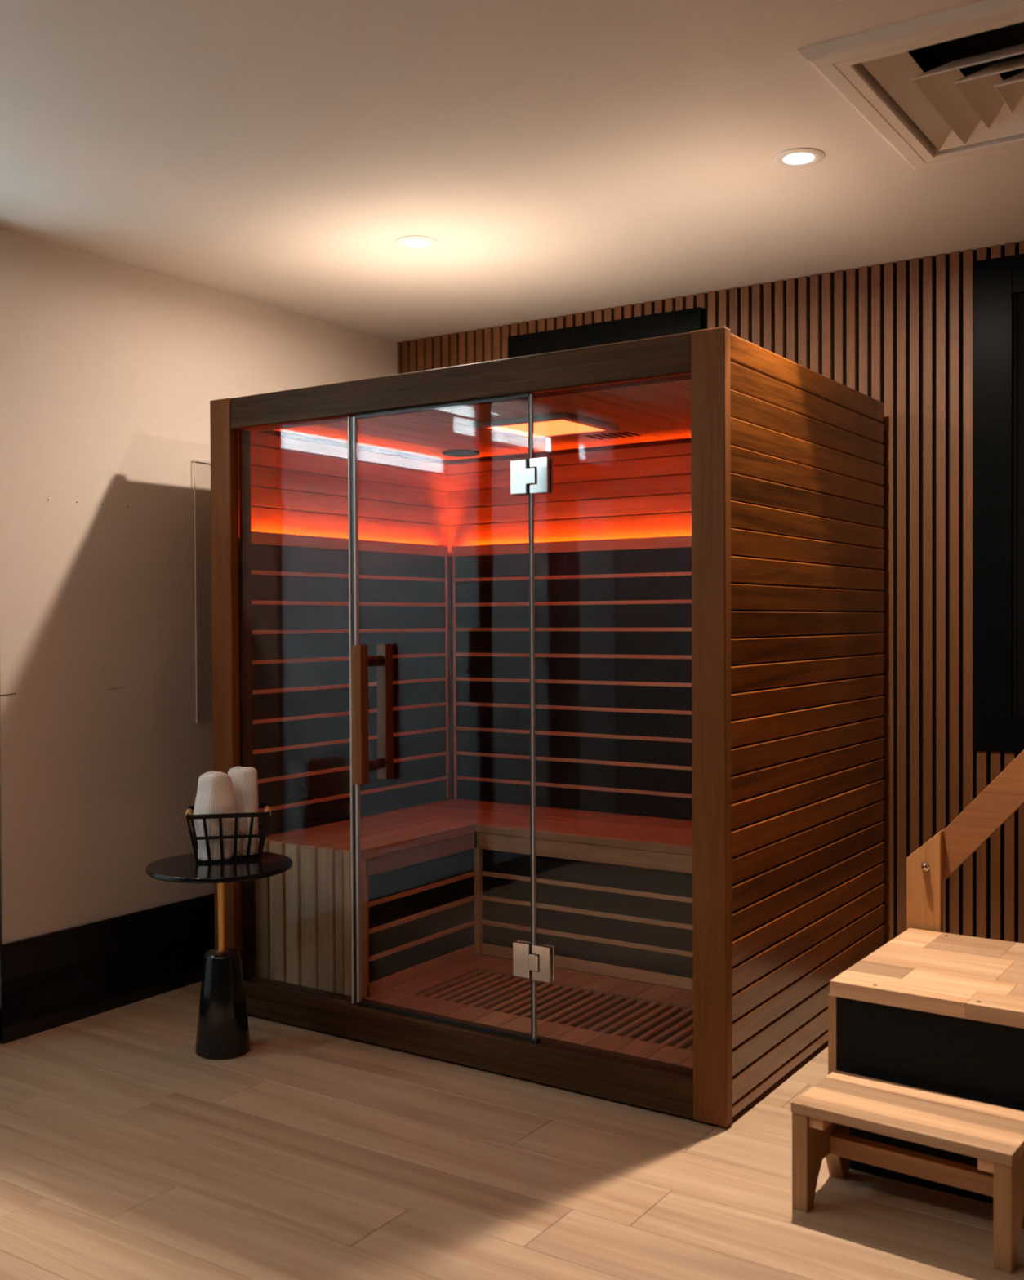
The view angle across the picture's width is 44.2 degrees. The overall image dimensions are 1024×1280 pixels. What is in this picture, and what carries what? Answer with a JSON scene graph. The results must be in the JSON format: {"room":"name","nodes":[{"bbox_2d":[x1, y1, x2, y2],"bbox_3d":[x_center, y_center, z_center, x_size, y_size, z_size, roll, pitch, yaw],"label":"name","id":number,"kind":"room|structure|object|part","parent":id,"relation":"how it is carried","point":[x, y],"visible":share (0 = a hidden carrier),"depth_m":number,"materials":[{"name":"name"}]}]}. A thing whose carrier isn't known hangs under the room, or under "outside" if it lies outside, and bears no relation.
{"room":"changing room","nodes":[
{"label":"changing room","id":0,"kind":"room"},
{"bbox_2d":[0,227,397,944],"bbox_3d":[-1.025,-0.028,4.606,0.141,2.414,2.021,0,1,34],"label":"wall","id":1,"kind":"structure","parent":0,"point":[111,371],"depth_m":4.06,"materials":[{"name":"paint"}]},
{"bbox_2d":[0,867,1,944],"bbox_3d":[-1.875,0.033,3.169,0.103,2.336,1.344,0,1,34],"label":"door","id":2,"kind":"structure","parent":1,"relation":"in","point":[0,868],"depth_m":3.75,"materials":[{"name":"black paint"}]},
{"bbox_2d":[0,893,214,1044],"bbox_3d":[-0.995,1.035,4.514,0.022,0.290,1.874,0,1,34],"label":"baseboard","id":3,"kind":"structure","parent":1,"relation":"attached to","point":[50,980],"depth_m":4.03,"materials":[{"name":"black paint"}]},
{"bbox_2d":[193,458,210,722],"bbox_3d":[-0.951,-0.174,4.575,0.017,0.912,0.526,0,1,34],"label":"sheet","id":4,"kind":"object","parent":1,"relation":"attached to","point":[193,459],"visible":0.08,"depth_m":4.35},
{"bbox_2d":[0,0,1023,342],"bbox_3d":[-0.655,-1.246,1.916,7.100,0.100,6.050,0,1,34],"label":"ceiling","id":5,"kind":"structure","parent":0,"point":[559,157],"depth_m":3.16,"materials":[{"name":"paint"}]},
{"bbox_2d":[395,235,437,249],"bbox_3d":[-0.294,-1.225,3.893,0.131,0.006,0.131,0,1,34],"label":"recessed light","id":6,"kind":"object","parent":5,"relation":"in","point":[416,242],"visible":1,"depth_m":3.89,"materials":[{"name":"white paint"}]},
{"bbox_2d":[772,147,825,168],"bbox_3d":[0.726,-1.219,3.196,0.131,0.006,0.131,0,1,34],"label":"recessed light","id":7,"kind":"object","parent":5,"relation":"in","point":[797,157],"visible":1,"depth_m":3.19,"materials":[{"name":"white paint"}]},
{"bbox_2d":[796,0,1023,169],"bbox_3d":[1.139,-1.276,2.703,0.800,0.202,0.800,0,1,34],"label":"ceiling vent","id":8,"kind":"object","parent":5,"relation":"in","point":[946,86],"visible":1,"depth_m":2.77,"materials":[{"name":"white metal"}]},
{"bbox_2d":[0,981,1023,1279],"bbox_3d":[-0.642,1.247,1.954,7.100,0.060,6.050,0,1,34],"label":"floor","id":9,"kind":"structure","parent":0,"point":[127,1153],"depth_m":2.81,"materials":[{"name":"brown wood"}]},
{"bbox_2d":[145,851,293,1059],"bbox_3d":[-0.844,0.919,3.657,0.415,0.544,0.415,0,1,34],"label":"side table","id":10,"kind":"object","parent":9,"relation":"on","point":[223,1033],"visible":0.94,"depth_m":3.60,"materials":[{"name":"black paint"}]},
{"bbox_3d":[-0.841,0.783,3.655,0.042,0.239,0.042,0,1,34],"label":"stem","id":11,"kind":"part","parent":10,"relation":"part of","materials":[{"name":"gold metal"}]},
{"bbox_2d":[184,803,271,863],"bbox_3d":[-0.839,0.573,3.739,0.247,0.146,0.191,0,1,-12],"label":"wire basket","id":12,"kind":"object","parent":10,"relation":"on","point":[267,813],"visible":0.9,"depth_m":3.66,"materials":[{"name":"black metal"}]},
{"bbox_2d":[193,770,237,860],"bbox_3d":[-0.871,0.513,3.704,0.116,0.256,0.094,-1,1,-38],"label":"rolled towel","id":13,"kind":"object","parent":12,"relation":"in","point":[215,793],"visible":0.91,"depth_m":3.67,"materials":[{"name":"white fabric"}]},
{"bbox_2d":[227,765,258,855],"bbox_3d":[-0.806,0.509,3.781,0.090,0.261,0.067,0,1,-12],"label":"rolled towel","id":14,"kind":"object","parent":12,"relation":"in","point":[244,779],"visible":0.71,"depth_m":3.75,"materials":[{"name":"white fabric"}]},
{"bbox_2d":[209,326,884,1127],"bbox_3d":[0.110,0.191,4.043,1.773,1.964,1.314,0,1,34],"label":"cabin","id":15,"kind":"object","parent":9,"relation":"on","point":[551,684],"visible":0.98,"depth_m":4.00,"materials":[{"name":"brown wood"}]},
{"bbox_3d":[-0.912,0.208,4.028,0.090,1.942,0.036,0,1,34],"label":"post","id":16,"kind":"part","parent":15,"relation":"part of","materials":[{"name":"brown wood"}]},
{"bbox_3d":[-0.560,0.137,4.503,0.009,0.992,1.108,0,1,34],"label":"heater rail","id":17,"kind":"part","parent":15,"relation":"part of","materials":[{"name":"brown wood"}]},
{"bbox_3d":[-0.438,0.214,3.639,0.036,0.400,0.034,0,1,34],"label":"door handle","id":18,"kind":"part","parent":15,"relation":"part of","materials":[{"name":"brown wood"}]},
{"bbox_3d":[-0.475,0.651,4.210,0.434,0.028,0.600,0,1,34],"label":"bench seat","id":19,"kind":"part","parent":15,"relation":"part of","materials":[{"name":"brown wood"}]},
{"bbox_3d":[-0.378,0.212,3.758,0.036,0.400,0.034,0,1,34],"label":"door handle","id":20,"kind":"part","parent":15,"relation":"part of","materials":[{"name":"brown wood"}]},
{"bbox_3d":[-0.286,0.907,4.127,0.011,0.369,0.596,0,1,34],"label":"heater rail","id":21,"kind":"part","parent":15,"relation":"part of","materials":[{"name":"brown wood"}]},
{"bbox_3d":[-0.244,0.148,4.979,0.030,0.951,0.030,0,1,34],"label":"corner post","id":22,"kind":"part","parent":15,"relation":"part of","materials":[{"name":"brown wood"}]},
{"bbox_3d":[0.131,-0.688,4.076,1.658,0.015,1.100,0,1,34],"label":"ceiling moulding","id":23,"kind":"part","parent":15,"relation":"part of","materials":[{"name":"brown wood"}]},
{"bbox_3d":[-0.117,0.902,4.366,0.022,0.369,0.026,0,1,34],"label":"corner post","id":24,"kind":"part","parent":15,"relation":"part of","materials":[{"name":"brown wood"}]},
{"bbox_3d":[0.314,0.645,4.327,1.622,0.028,0.465,0,1,34],"label":"bench seat","id":25,"kind":"part","parent":15,"relation":"part of","materials":[{"name":"brown wood"}]},
{"bbox_2d":[488,419,602,437],"bbox_3d":[0.112,-0.685,4.083,0.290,0.002,0.280,0,1,34],"label":"ceiling light","id":26,"kind":"object","parent":15,"relation":"attached to","point":[552,428],"depth_m":4.09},
{"bbox_3d":[0.112,-0.688,4.083,0.350,0.016,0.340,0,1,34],"label":"ceiling light frame","id":27,"kind":"part","parent":15,"relation":"part of","materials":[{"name":"grey"}]},
{"bbox_2d":[417,969,693,1050],"bbox_3d":[0.185,1.106,3.788,0.931,0.017,0.339,0,1,34],"label":"grille","id":28,"kind":"object","parent":15,"relation":"attached to","point":[646,1020],"depth_m":3.80,"materials":[{"name":"brown wood"}]},
{"bbox_3d":[0.444,0.131,4.518,1.622,0.992,0.009,0,1,34],"label":"heater rail","id":29,"kind":"part","parent":15,"relation":"part of","materials":[{"name":"brown wood"}]},
{"bbox_3d":[0.382,0.904,4.047,1.196,0.369,0.011,0,1,34],"label":"heater rail","id":30,"kind":"part","parent":15,"relation":"part of","materials":[{"name":"brown wood"}]},
{"bbox_3d":[0.489,0.215,3.095,0.090,1.942,0.036,0,1,34],"label":"post","id":31,"kind":"part","parent":15,"relation":"part of","materials":[{"name":"brown wood"}]},
{"bbox_2d":[791,1070,1023,1273],"bbox_3d":[0.838,1.085,2.618,0.449,0.228,0.236,0,1,37],"label":"step stool","id":32,"kind":"object","parent":9,"relation":"on","point":[823,1115],"visible":1,"depth_m":2.60,"materials":[{"name":"brown wood"}]},
{"bbox_3d":[0.672,1.096,2.742,0.034,0.206,0.229,0,1,37],"label":"leg frame","id":33,"kind":"part","parent":32,"relation":"part of","materials":[{"name":"brown wood"}]},
{"bbox_3d":[1.002,1.098,2.494,0.034,0.206,0.229,0,1,37],"label":"leg frame","id":34,"kind":"part","parent":32,"relation":"part of","materials":[{"name":"brown wood"}]},
{"bbox_2d":[827,928,1023,1204],"bbox_3d":[1.143,0.981,2.931,0.636,0.425,0.588,0,1,35],"label":"tub","id":35,"kind":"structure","parent":9,"relation":"on","point":[940,1012],"depth_m":2.79,"materials":[{"name":"brown wood"}]},
{"bbox_3d":[0.889,0.997,3.107,0.020,0.390,0.564,0,1,35],"label":"panel","id":36,"kind":"part","parent":35,"relation":"part of","materials":[{"name":"brown wood"}]},
{"bbox_2d":[397,240,1023,945],"bbox_3d":[1.700,-0.032,3.941,5.414,2.414,0.140,0,1,34],"label":"wall","id":37,"kind":"structure","parent":0,"point":[898,335],"depth_m":4.11,"materials":[{"name":"brown wood"}]},
{"bbox_2d":[507,306,703,358],"bbox_3d":[0.340,-0.422,4.765,0.831,1.542,0.028,0,1,34],"label":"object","id":38,"kind":"structure","parent":37,"relation":"in","point":[689,320],"depth_m":4.72,"materials":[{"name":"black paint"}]},
{"bbox_2d":[972,253,1023,752],"bbox_3d":[1.902,-0.421,3.725,1.042,1.548,0.028,0,1,34],"label":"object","id":39,"kind":"structure","parent":37,"relation":"in","point":[997,283],"depth_m":3.96,"materials":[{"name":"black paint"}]},
{"bbox_3d":[1.905,-0.421,3.729,0.806,1.312,0.015,0,1,34],"label":"blacked out pane","id":40,"kind":"part","parent":39,"relation":"part of","materials":[{"name":"black glass"}]},
{"bbox_2d":[906,750,1023,932],"bbox_3d":[1.382,0.465,3.161,0.774,1.447,0.072,0,1,34],"label":"handrail","id":41,"kind":"object","parent":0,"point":[927,867],"visible":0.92,"depth_m":3.32,"materials":[{"name":"orange wood"}]},
{"bbox_3d":[1.096,0.844,3.352,0.089,0.686,0.027,0,1,34],"label":"post","id":42,"kind":"part","parent":41,"relation":"part of","materials":[{"name":"orange wood"}]},
{"bbox_3d":[1.404,0.226,3.169,0.750,0.970,0.028,0,1,34],"label":"rail","id":43,"kind":"part","parent":41,"relation":"part of","materials":[{"name":"brown wood"}]}
]}

